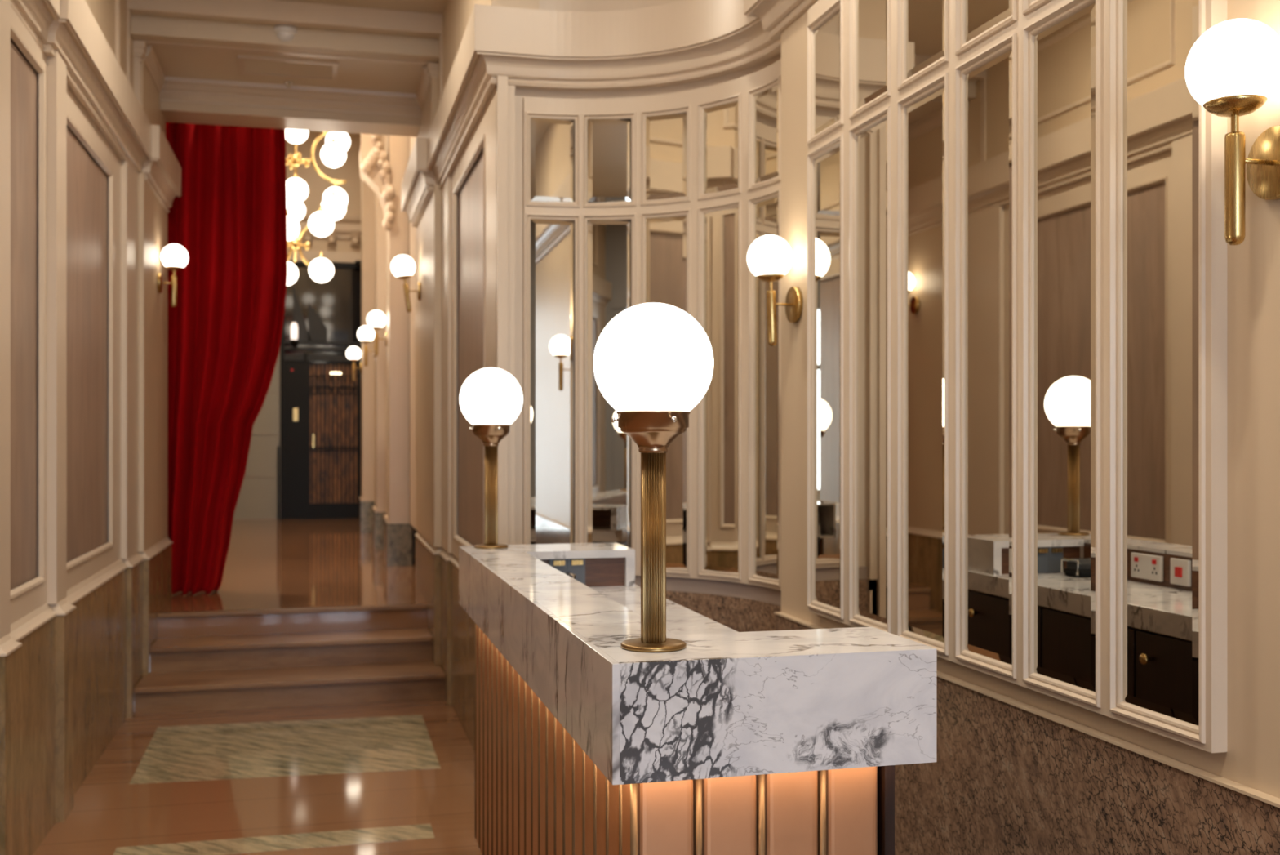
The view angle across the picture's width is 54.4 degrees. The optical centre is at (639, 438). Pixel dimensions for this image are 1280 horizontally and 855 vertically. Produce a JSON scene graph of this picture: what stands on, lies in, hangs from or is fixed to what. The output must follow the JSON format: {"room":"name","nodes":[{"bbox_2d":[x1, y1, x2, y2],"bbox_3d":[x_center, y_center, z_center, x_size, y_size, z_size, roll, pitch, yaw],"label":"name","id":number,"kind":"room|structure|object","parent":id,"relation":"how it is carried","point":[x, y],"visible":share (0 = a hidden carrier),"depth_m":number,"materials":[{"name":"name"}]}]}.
{"room":"hotel reception lobby","nodes":[
{"label":"hotel reception lobby","id":0,"kind":"room"},
{"bbox_2d":[10,37,107,590],"bbox_3d":[-1.812,-1.350,2.321,0.250,5.700,12.600,0,0,-14],"label":"wall","id":1,"kind":"structure","parent":0,"point":[86,181],"depth_m":5.41,"materials":[{"name":"beige paint"}]},
{"bbox_2d":[0,0,10,638],"bbox_3d":[-2.100,-0.438,4.033,0.065,2.165,0.200,0,0,-14],"label":"trim","id":2,"kind":"structure","parent":1,"relation":"attached to","point":[5,5],"depth_m":4.07,"materials":[{"name":"beige paint"}]},
{"bbox_2d":[10,0,46,623],"bbox_3d":[-2.233,-0.438,4.490,0.036,2.165,0.750,0,0,-14],"label":"trim","id":3,"kind":"structure","parent":1,"relation":"attached to","point":[28,597],"depth_m":4.78,"materials":[{"name":"beige paint"}]},
{"bbox_2d":[46,49,66,604],"bbox_3d":[-2.338,-0.438,4.953,0.065,2.165,0.200,0,0,-14],"label":"trim","id":4,"kind":"structure","parent":1,"relation":"attached to","point":[56,68],"depth_m":4.87,"materials":[{"name":"beige paint"}]},
{"bbox_2d":[13,0,133,90],"bbox_3d":[-1.518,-2.005,1.705,0.030,0.970,11.260,0,0,-14],"label":"trim","id":5,"kind":"structure","parent":1,"relation":"attached to","point":[103,11],"depth_m":6.42,"materials":[{"name":"paint"}]},
{"bbox_2d":[0,543,172,854],"bbox_3d":[-1.633,1.095,2.238,0.155,0.810,12.350,0,0,-14],"label":"wainscoting","id":6,"kind":"structure","parent":1,"relation":"attached to","point":[67,691],"depth_m":4.96,"materials":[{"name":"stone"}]},
{"bbox_2d":[0,536,173,656],"bbox_3d":[-1.620,0.665,2.242,0.141,0.050,12.350,0,0,-14],"label":"trim","id":7,"kind":"structure","parent":1,"relation":"attached to","point":[20,628],"depth_m":5.03,"materials":[{"name":"beige paint"}]},
{"bbox_2d":[66,85,120,590],"bbox_3d":[-2.585,-0.438,5.855,0.036,2.165,1.670,0,0,-14],"label":"trim","id":8,"kind":"structure","parent":1,"relation":"attached to","point":[83,566],"depth_m":6.37,"materials":[{"name":"beige paint"}]},
{"bbox_2d":[10,0,181,212],"bbox_3d":[-1.602,-1.645,2.231,0.220,0.310,12.320,0,0,-14],"label":"trim","id":9,"kind":"structure","parent":1,"relation":"attached to","point":[95,77],"depth_m":5.66,"materials":[{"name":"beige paint"}]},
{"bbox_2d":[115,0,119,65],"bbox_3d":[-1.463,-2.160,1.585,0.018,0.480,10.200,0,0,-14],"label":"trim","id":10,"kind":"structure","parent":1,"relation":"attached to","point":[117,2],"depth_m":6.50,"materials":[{"name":"beige paint"}]},
{"bbox_2d":[127,8,130,84],"bbox_3d":[-2.852,-2.065,6.902,0.042,0.630,0.050,0,0,-14],"label":"trim","id":11,"kind":"structure","parent":1,"relation":"attached to","point":[128,10],"depth_m":6.88,"materials":[{"name":"beige paint"}]},
{"bbox_2d":[120,155,138,559],"bbox_3d":[-2.838,-0.438,6.885,0.060,2.165,0.450,0,0,-14],"label":"trim","id":12,"kind":"structure","parent":1,"relation":"attached to","point":[129,178],"depth_m":6.76,"materials":[{"name":"beige paint"}]},
{"bbox_2d":[133,40,146,104],"bbox_3d":[-2.904,-2.013,7.152,0.121,0.526,0.098,0,0,-14],"label":"trim","id":13,"kind":"structure","parent":1,"relation":"attached to","point":[140,47],"depth_m":7.13,"materials":[{"name":"beige paint"}]},
{"bbox_2d":[138,172,167,551],"bbox_3d":[-3.024,-0.438,7.663,0.088,2.165,1.150,0,0,-14],"label":"trim","id":14,"kind":"structure","parent":1,"relation":"attached to","point":[153,216],"depth_m":7.47,"materials":[{"name":"paint"}]},
{"bbox_2d":[141,58,165,137],"bbox_3d":[-3.038,-1.905,7.690,0.075,0.770,1.090,0,0,-14],"label":"trim","id":15,"kind":"structure","parent":1,"relation":"attached to","point":[150,98],"depth_m":7.50,"materials":[{"name":"paint"}]},
{"bbox_2d":[156,244,188,306],"bbox_3d":[-2.914,-1.018,7.769,0.177,0.391,0.160,0,0,-14],"label":"wall sconce","id":16,"kind":"object","parent":1,"relation":"attached to","point":[175,257],"visible":1,"depth_m":7.73,"materials":[{"name":"white glass"}]},
{"bbox_2d":[126,0,442,36],"bbox_3d":[-1.999,-2.432,7.116,1.920,0.114,0.060,0,0,-14],"label":"trim","id":17,"kind":"structure","parent":1,"relation":"attached to","point":[270,11],"depth_m":7.11,"materials":[{"name":"beige paint"}]},
{"bbox_2d":[145,40,427,66],"bbox_3d":[-2.064,-2.329,7.368,1.920,0.109,0.060,0,0,-14],"label":"trim","id":18,"kind":"structure","parent":1,"relation":"attached to","point":[149,43],"depth_m":7.35,"materials":[{"name":"beige paint"}]},
{"bbox_2d":[33,698,482,854],"bbox_3d":[0.031,1.549,1.882,3.600,0.101,11.030,0,0,-14],"label":"floor","id":19,"kind":"structure","parent":0,"point":[384,777],"depth_m":5.39,"materials":[{"name":"brown stone"}]},
{"bbox_2d":[133,603,444,714],"bbox_3d":[-2.033,1.275,7.340,1.674,0.450,0.830,0,0,-14],"label":"staircase","id":20,"kind":"structure","parent":19,"relation":"on","point":[192,673],"depth_m":7.20,"materials":[{"name":"brown stone"}]},
{"bbox_2d":[458,542,936,854],"bbox_3d":[-0.049,0.926,3.096,0.560,1.147,2.220,0,0,-14],"label":"reception counter","id":21,"kind":"object","parent":19,"relation":"on","point":[731,741],"depth_m":2.09,"materials":[{"name":"stone"}]},
{"bbox_2d":[459,367,522,548],"bbox_3d":[-0.483,0.061,4.037,0.204,0.583,0.204,0,0,-14],"label":"globe lamp","id":22,"kind":"object","parent":21,"relation":"on","point":[491,398],"visible":1,"depth_m":3.98,"materials":[{"name":"white glass"}]},
{"bbox_2d":[563,570,575,578],"bbox_3d":[-0.259,0.440,3.795,0.112,0.060,0.100,0,0,-14],"label":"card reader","id":23,"kind":"object","parent":21,"relation":"on","point":[568,573],"visible":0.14,"depth_m":3.78,"materials":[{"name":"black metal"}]},
{"bbox_2d":[593,302,713,652],"bbox_3d":[0.023,0.061,2.107,0.204,0.583,0.204,0,0,-14],"label":"globe lamp","id":24,"kind":"object","parent":21,"relation":"on","point":[653,362],"visible":1,"depth_m":2.05,"materials":[{"name":"brown metal"}]},
{"bbox_2d":[130,12,439,93],"bbox_3d":[-2.106,-2.435,7.770,2.400,0.310,1.100,0,0,-14],"label":"ceiling","id":25,"kind":"structure","parent":0,"point":[175,62],"depth_m":7.38,"materials":[{"name":"paint"}]},
{"bbox_2d":[274,24,297,41],"bbox_3d":[-2.061,-2.344,7.235,0.133,0.082,0.133,0,0,-14],"label":"smoke detector","id":26,"kind":"object","parent":25,"relation":"attached to","point":[285,33],"visible":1,"depth_m":7.19,"materials":[{"name":"white plastic"}]},
{"bbox_2d":[237,54,337,80],"bbox_3d":[-2.155,-2.272,7.639,0.580,0.015,0.350,0,0,-14],"label":"ceiling vent","id":27,"kind":"object","parent":25,"relation":"in","point":[249,65],"visible":1,"depth_m":7.62,"materials":[{"name":"beige paint"}]},
{"bbox_2d":[284,81,293,88],"bbox_3d":[-2.250,-2.264,7.971,0.060,0.032,0.060,0,0,-14],"label":"sprinkler","id":28,"kind":"object","parent":25,"relation":"attached to","point":[288,83],"visible":1,"depth_m":7.96,"materials":[{"name":"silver metal"}]},
{"bbox_2d":[160,101,421,137],"bbox_3d":[-2.277,-3.150,8.315,1.860,2.100,0.320,0,0,-14],"label":"wall","id":29,"kind":"structure","parent":0,"point":[172,112],"depth_m":8.23,"materials":[{"name":"paint"}]},
{"bbox_2d":[143,45,164,93],"bbox_3d":[-2.958,-2.235,7.582,0.065,0.090,0.760,0,0,-14],"label":"trim","id":30,"kind":"structure","parent":29,"relation":"attached to","point":[151,60],"depth_m":7.49,"materials":[{"name":"beige paint"}]},
{"bbox_2d":[159,76,421,117],"bbox_3d":[-2.259,-2.217,8.103,1.660,0.125,0.140,0,0,-14],"label":"trim","id":31,"kind":"structure","parent":29,"relation":"attached to","point":[180,90],"depth_m":8.08,"materials":[{"name":"beige paint"}]},
{"bbox_2d":[415,66,430,111],"bbox_3d":[-1.389,-2.235,7.986,0.065,0.090,0.760,0,0,-14],"label":"trim","id":32,"kind":"structure","parent":29,"relation":"attached to","point":[424,83],"depth_m":7.91,"materials":[{"name":"beige paint"}]},
{"bbox_3d":[-2.417,-2.375,8.599,1.670,0.024,0.024,0,0,-14],"label":"rail","id":33,"kind":"object","parent":29,"relation":"attached to","visible":0},
{"bbox_2d":[165,122,287,595],"bbox_3d":[-2.832,-0.655,8.470,0.832,3.411,0.280,0,0,-13],"label":"curtain","id":34,"kind":"object","parent":33,"relation":"hanging from","point":[229,217],"visible":0.86,"depth_m":8.50,"materials":[{"name":"red fabric"}]},
{"bbox_2d":[157,518,427,637],"bbox_3d":[-3.360,1.175,12.037,2.900,0.250,9.010,0,0,-14],"label":"floor","id":35,"kind":"structure","parent":0,"point":[280,563],"depth_m":8.93,"materials":[{"name":"brown stone"}]},
{"bbox_2d":[277,446,279,519],"bbox_3d":[-4.717,0.575,16.229,0.025,0.950,0.065,0,0,-14],"label":"barrier post","id":36,"kind":"object","parent":35,"relation":"on","point":[277,446],"visible":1,"depth_m":16.20,"materials":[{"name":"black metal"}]},
{"bbox_2d":[359,498,374,532],"bbox_3d":[-2.929,0.875,14.271,0.550,0.350,0.540,0,0,-14],"label":"trim","id":37,"kind":"structure","parent":35,"relation":"on","point":[365,507],"depth_m":13.96,"materials":[{"name":"grey stone"}]},
{"bbox_2d":[359,133,374,501],"bbox_3d":[-2.929,-1.710,14.271,0.550,4.820,0.540,0,0,-14],"label":"trim","id":38,"kind":"structure","parent":37,"relation":"on","point":[367,194],"depth_m":13.98,"materials":[{"name":"beige paint"}]},
{"bbox_2d":[346,346,362,381],"bbox_3d":[-3.235,-0.848,14.088,0.174,0.391,0.160,0,0,-14],"label":"wall sconce","id":39,"kind":"object","parent":38,"relation":"attached to","point":[353,353],"visible":1,"depth_m":14.05,"materials":[{"name":"white glass"}]},
{"bbox_2d":[372,509,386,549],"bbox_3d":[-2.351,0.875,12.148,0.490,0.350,0.540,0,0,-14],"label":"trim","id":40,"kind":"structure","parent":35,"relation":"on","point":[377,517],"depth_m":11.84,"materials":[{"name":"grey stone"}]},
{"bbox_2d":[372,134,386,511],"bbox_3d":[-2.351,-1.710,12.148,0.490,4.820,0.540,0,0,-14],"label":"trim","id":41,"kind":"structure","parent":40,"relation":"on","point":[380,231],"depth_m":11.86,"materials":[{"name":"beige paint"}]},
{"bbox_2d":[357,325,376,366],"bbox_3d":[-2.641,-0.892,12.021,0.174,0.391,0.160,0,0,-14],"label":"wall sconce","id":42,"kind":"object","parent":41,"relation":"attached to","point":[366,334],"visible":0.96,"depth_m":11.98,"materials":[{"name":"white glass"}]},
{"bbox_2d":[383,518,417,566],"bbox_3d":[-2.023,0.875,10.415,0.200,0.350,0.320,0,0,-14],"label":"trim","id":43,"kind":"structure","parent":35,"relation":"on","point":[397,535],"depth_m":10.26,"materials":[{"name":"grey stone"}]},
{"bbox_2d":[383,135,409,523],"bbox_3d":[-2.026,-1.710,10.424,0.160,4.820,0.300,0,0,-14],"label":"trim","id":44,"kind":"structure","parent":43,"relation":"on","point":[397,146],"depth_m":10.28,"materials":[{"name":"beige paint"}]},
{"bbox_2d":[359,133,395,231],"bbox_3d":[-2.188,-2.133,10.350,0.285,0.852,0.363,0,0,-14],"label":"carved corbel","id":45,"kind":"object","parent":44,"relation":"attached to","point":[375,167],"visible":0.99,"depth_m":10.22,"materials":[{"name":"beige paint"}]},
{"bbox_2d":[366,310,387,355],"bbox_3d":[-2.265,-0.907,10.724,0.174,0.391,0.160,0,0,-14],"label":"wall sconce","id":46,"kind":"object","parent":44,"relation":"attached to","point":[376,320],"visible":1,"depth_m":10.68,"materials":[{"name":"white glass"}]},
{"bbox_2d":[280,130,360,518],"bbox_3d":[-4.545,-1.575,16.436,3.000,5.250,0.100,0,0,-14],"label":"wall","id":47,"kind":"structure","parent":0,"point":[349,171],"depth_m":16.47,"materials":[{"name":"paint"}]},
{"bbox_2d":[233,349,279,519],"bbox_3d":[-5.252,-0.635,16.171,1.100,3.370,0.060,0,0,-14],"label":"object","id":48,"kind":"structure","parent":47,"relation":"attached to","point":[258,495],"depth_m":16.23,"materials":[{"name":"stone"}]},
{"bbox_2d":[280,261,360,519],"bbox_3d":[-4.173,-0.635,16.341,1.055,3.370,0.130,0,0,-14],"label":"door","id":49,"kind":"structure","parent":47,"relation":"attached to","point":[321,400],"depth_m":16.35,"materials":[{"name":"black metal"}]},
{"bbox_2d":[289,322,297,346],"bbox_3d":[-4.486,-1.350,16.141,0.100,0.320,0.100,0,0,-14],"label":"lantern","id":50,"kind":"object","parent":49,"relation":"attached to","point":[294,327],"visible":1,"depth_m":16.11,"materials":[{"name":"beige glass"}]},
{"bbox_2d":[355,260,360,266],"bbox_3d":[-3.688,-2.290,16.329,0.110,0.080,0.135,0,0,-14],"label":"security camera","id":51,"kind":"object","parent":49,"relation":"attached to","point":[357,263],"visible":0.75,"depth_m":16.27,"materials":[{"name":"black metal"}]},
{"bbox_2d":[287,249,360,263],"bbox_3d":[-4.182,-0.710,16.426,1.300,3.520,0.100,0,0,-14],"label":"trim","id":52,"kind":"structure","parent":47,"relation":"attached to","point":[310,255],"depth_m":16.40,"materials":[{"name":"beige paint"}]},
{"bbox_2d":[296,213,360,239],"bbox_3d":[-4.511,-2.805,16.300,2.600,0.310,0.200,0,0,-14],"label":"trim","id":53,"kind":"structure","parent":47,"relation":"attached to","point":[343,226],"depth_m":16.43,"materials":[{"name":"beige paint"}]},
{"bbox_2d":[303,228,359,247],"bbox_3d":[-4.502,-2.645,16.287,2.210,0.190,0.190,0,0,-14],"label":"trim","id":54,"kind":"structure","parent":47,"relation":"attached to","point":[354,234],"depth_m":16.37,"materials":[{"name":"beige paint"}]},
{"bbox_2d":[275,0,446,14],"bbox_3d":[0.022,-2.540,1.916,3.600,0.100,11.100,0,0,-14],"label":"ceiling","id":55,"kind":"structure","parent":0,"point":[433,6],"depth_m":7.14,"materials":[{"name":"paint"}]},
{"bbox_2d":[457,147,483,545],"bbox_3d":[-1.007,-1.350,7.124,0.115,5.700,3.700,0,0,-14],"label":"wall","id":56,"kind":"structure","parent":0,"point":[470,194],"depth_m":6.36,"materials":[{"name":"beige paint"}]},
{"bbox_2d":[391,254,421,312],"bbox_3d":[-1.585,-1.047,8.421,0.197,0.388,0.160,0,0,-14],"label":"wall sconce","id":57,"kind":"object","parent":56,"relation":"attached to","point":[402,266],"visible":1,"depth_m":8.38,"materials":[{"name":"white glass"}]},
{"bbox_2d":[415,77,438,138],"bbox_3d":[-1.374,-1.905,8.176,0.100,0.770,1.280,0,0,-14],"label":"trim","id":58,"kind":"structure","parent":56,"relation":"attached to","point":[430,105],"depth_m":7.68,"materials":[{"name":"paint"}]},
{"bbox_2d":[415,183,440,546],"bbox_3d":[-1.369,-0.438,8.167,0.095,2.165,1.500,0,0,-14],"label":"trim","id":59,"kind":"structure","parent":56,"relation":"attached to","point":[428,231],"depth_m":7.79,"materials":[{"name":"paint"}]},
{"bbox_2d":[426,62,438,85],"bbox_3d":[-1.234,-2.013,7.583,0.121,0.526,0.098,0,0,-14],"label":"trim","id":60,"kind":"structure","parent":56,"relation":"attached to","point":[432,67],"depth_m":7.53,"materials":[{"name":"beige paint"}]},
{"bbox_2d":[414,531,458,568],"bbox_3d":[-1.067,0.665,7.065,0.141,0.050,3.785,0,0,-14],"label":"trim","id":61,"kind":"structure","parent":56,"relation":"attached to","point":[440,550],"depth_m":7.44,"materials":[{"name":"beige paint"}]},
{"bbox_2d":[439,34,442,102],"bbox_3d":[-1.159,-2.065,7.338,0.042,0.630,0.050,0,0,-14],"label":"trim","id":62,"kind":"structure","parent":56,"relation":"attached to","point":[441,35],"depth_m":7.31,"materials":[{"name":"beige paint"}]},
{"bbox_2d":[415,536,475,751],"bbox_3d":[-1.069,1.095,7.064,0.125,0.810,3.785,0,0,-14],"label":"wainscot","id":63,"kind":"structure","parent":56,"relation":"attached to","point":[451,628],"depth_m":7.03,"materials":[{"name":"brown stone"}]},
{"bbox_2d":[440,174,451,552],"bbox_3d":[-1.110,-0.438,7.242,0.055,2.165,0.420,0,0,-14],"label":"trim","id":64,"kind":"structure","parent":56,"relation":"attached to","point":[446,191],"depth_m":7.15,"materials":[{"name":"beige paint"}]},
{"bbox_2d":[451,85,496,559],"bbox_3d":[-0.821,-0.438,6.144,0.044,2.165,1.850,0,0,-14],"label":"trim","id":65,"kind":"structure","parent":56,"relation":"attached to","point":[483,135],"depth_m":5.60,"materials":[{"name":"beige paint"}]},
{"bbox_2d":[438,0,539,104],"bbox_3d":[-0.825,-2.005,6.407,0.200,0.970,2.420,0,0,-14],"label":"trim","id":66,"kind":"structure","parent":56,"relation":"attached to","point":[456,14],"depth_m":6.55,"materials":[{"name":"paint"}]},
{"bbox_2d":[515,0,781,579],"bbox_3d":[0.123,-0.495,5.106,1.478,3.990,0.398,0,0,31],"label":"wall","id":67,"kind":"structure","parent":0,"point":[547,5],"depth_m":5.30,"materials":[{"name":"beige paint"}]},
{"bbox_2d":[495,75,515,544],"bbox_3d":[-0.568,-0.010,5.254,0.078,3.020,0.080,0,0,-14],"label":"trim","id":68,"kind":"structure","parent":67,"relation":"attached to","point":[505,93],"depth_m":5.21,"materials":[{"name":"beige paint"}]},
{"bbox_2d":[522,58,781,590],"bbox_3d":[0.090,-0.435,5.127,1.214,2.030,0.273,0,0,27],"label":"mirror panel","id":69,"kind":"object","parent":67,"relation":"attached to","point":[599,242],"visible":0.88,"depth_m":5.24,"materials":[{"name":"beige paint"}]},
{"bbox_2d":[635,575,781,604],"bbox_3d":[0.105,0.613,5.075,1.394,0.055,0.351,0,0,31],"label":"trim","id":70,"kind":"structure","parent":67,"relation":"attached to","point":[674,584],"depth_m":5.09,"materials":[{"name":"beige paint"}]},
{"bbox_2d":[666,590,781,631],"bbox_3d":[0.103,1.070,5.071,1.400,0.860,0.368,0,0,31],"label":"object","id":71,"kind":"structure","parent":67,"relation":"attached to","point":[740,614],"depth_m":5.03,"materials":[{"name":"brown stone"}]},
{"bbox_2d":[781,0,1279,798],"bbox_3d":[1.676,-0.495,0.788,0.360,3.990,7.890,0,0,-14],"label":"wall","id":72,"kind":"structure","parent":0,"point":[1251,758],"depth_m":2.29,"materials":[{"name":"paint"}]},
{"bbox_2d":[400,0,817,227],"bbox_3d":[0.703,-1.645,2.950,1.066,0.310,12.551,0,0,-21],"label":"trim","id":73,"kind":"structure","parent":72,"relation":"attached to","point":[684,42],"depth_m":5.20,"materials":[{"name":"beige paint"}]},
{"bbox_2d":[746,235,803,346],"bbox_3d":[0.468,-0.522,4.396,0.180,0.391,0.160,0,0,-14],"label":"wall sconce","id":74,"kind":"object","parent":72,"relation":"attached to","point":[769,257],"visible":1,"depth_m":4.36,"materials":[{"name":"white glass"}]},
{"bbox_2d":[807,0,1226,752],"bbox_3d":[0.828,-0.435,3.273,0.042,2.039,1.978,0,0,-14],"label":"mirror panel","id":75,"kind":"object","parent":72,"relation":"attached to","point":[1017,245],"visible":0.98,"depth_m":2.92,"materials":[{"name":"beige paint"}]},
{"bbox_2d":[773,611,1279,807],"bbox_3d":[1.498,0.637,0.741,0.048,0.006,7.887,0,0,-14],"label":"trim","id":76,"kind":"structure","parent":72,"relation":"attached to","point":[1255,793],"depth_m":2.62,"materials":[{"name":"paint"}]},
{"bbox_2d":[776,614,1279,854],"bbox_3d":[1.502,1.070,0.741,0.042,0.860,7.885,0,0,-14],"label":"wainscoting","id":77,"kind":"structure","parent":72,"relation":"attached to","point":[1005,778],"depth_m":2.86,"materials":[{"name":"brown stone"}]},
{"bbox_2d":[1184,18,1279,245],"bbox_3d":[1.044,-0.532,2.171,0.174,0.391,0.160,0,0,-14],"label":"wall sconce","id":78,"kind":"object","parent":72,"relation":"attached to","point":[1233,68],"visible":1,"depth_m":2.14,"materials":[{"name":"white glass"}]},
{"bbox_3d":[-3.438,-4.160,12.539,3.200,0.080,8.200,0,0,-14],"label":"ceiling","id":79,"kind":"structure","parent":0,"visible":0},
{"bbox_2d":[285,128,350,285],"bbox_3d":[-2.815,-2.687,10.245,0.850,2.866,0.677,0,0,8],"label":"chandelier","id":80,"kind":"object","parent":79,"relation":"hanging from","point":[333,154],"visible":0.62,"depth_m":10.16,"materials":[{"name":"white glass"}]},
{"bbox_3d":[-2.234,-1.575,12.797,0.340,5.250,8.100,0,0,-14],"label":"wall","id":81,"kind":"structure","parent":0,"visible":0},
{"bbox_2d":[409,136,417,530],"bbox_3d":[-1.625,-1.710,9.753,0.280,4.820,1.100,0,0,-14],"label":"trim","id":82,"kind":"structure","parent":81,"relation":"attached to","point":[412,230],"depth_m":9.92,"materials":[{"name":"beige paint"}]},
{"bbox_3d":[-4.891,-1.575,12.164,0.200,5.250,8.000,0,0,-14],"label":"wall","id":83,"kind":"structure","parent":0,"visible":0},
{"bbox_2d":[251,350,279,519],"bbox_3d":[-5.244,-0.328,16.139,1.100,2.755,0.009,0,0,-14],"label":"trim","id":84,"kind":"structure","parent":83,"relation":"attached to","point":[279,350],"depth_m":16.23,"materials":[{"name":"beige paint"}]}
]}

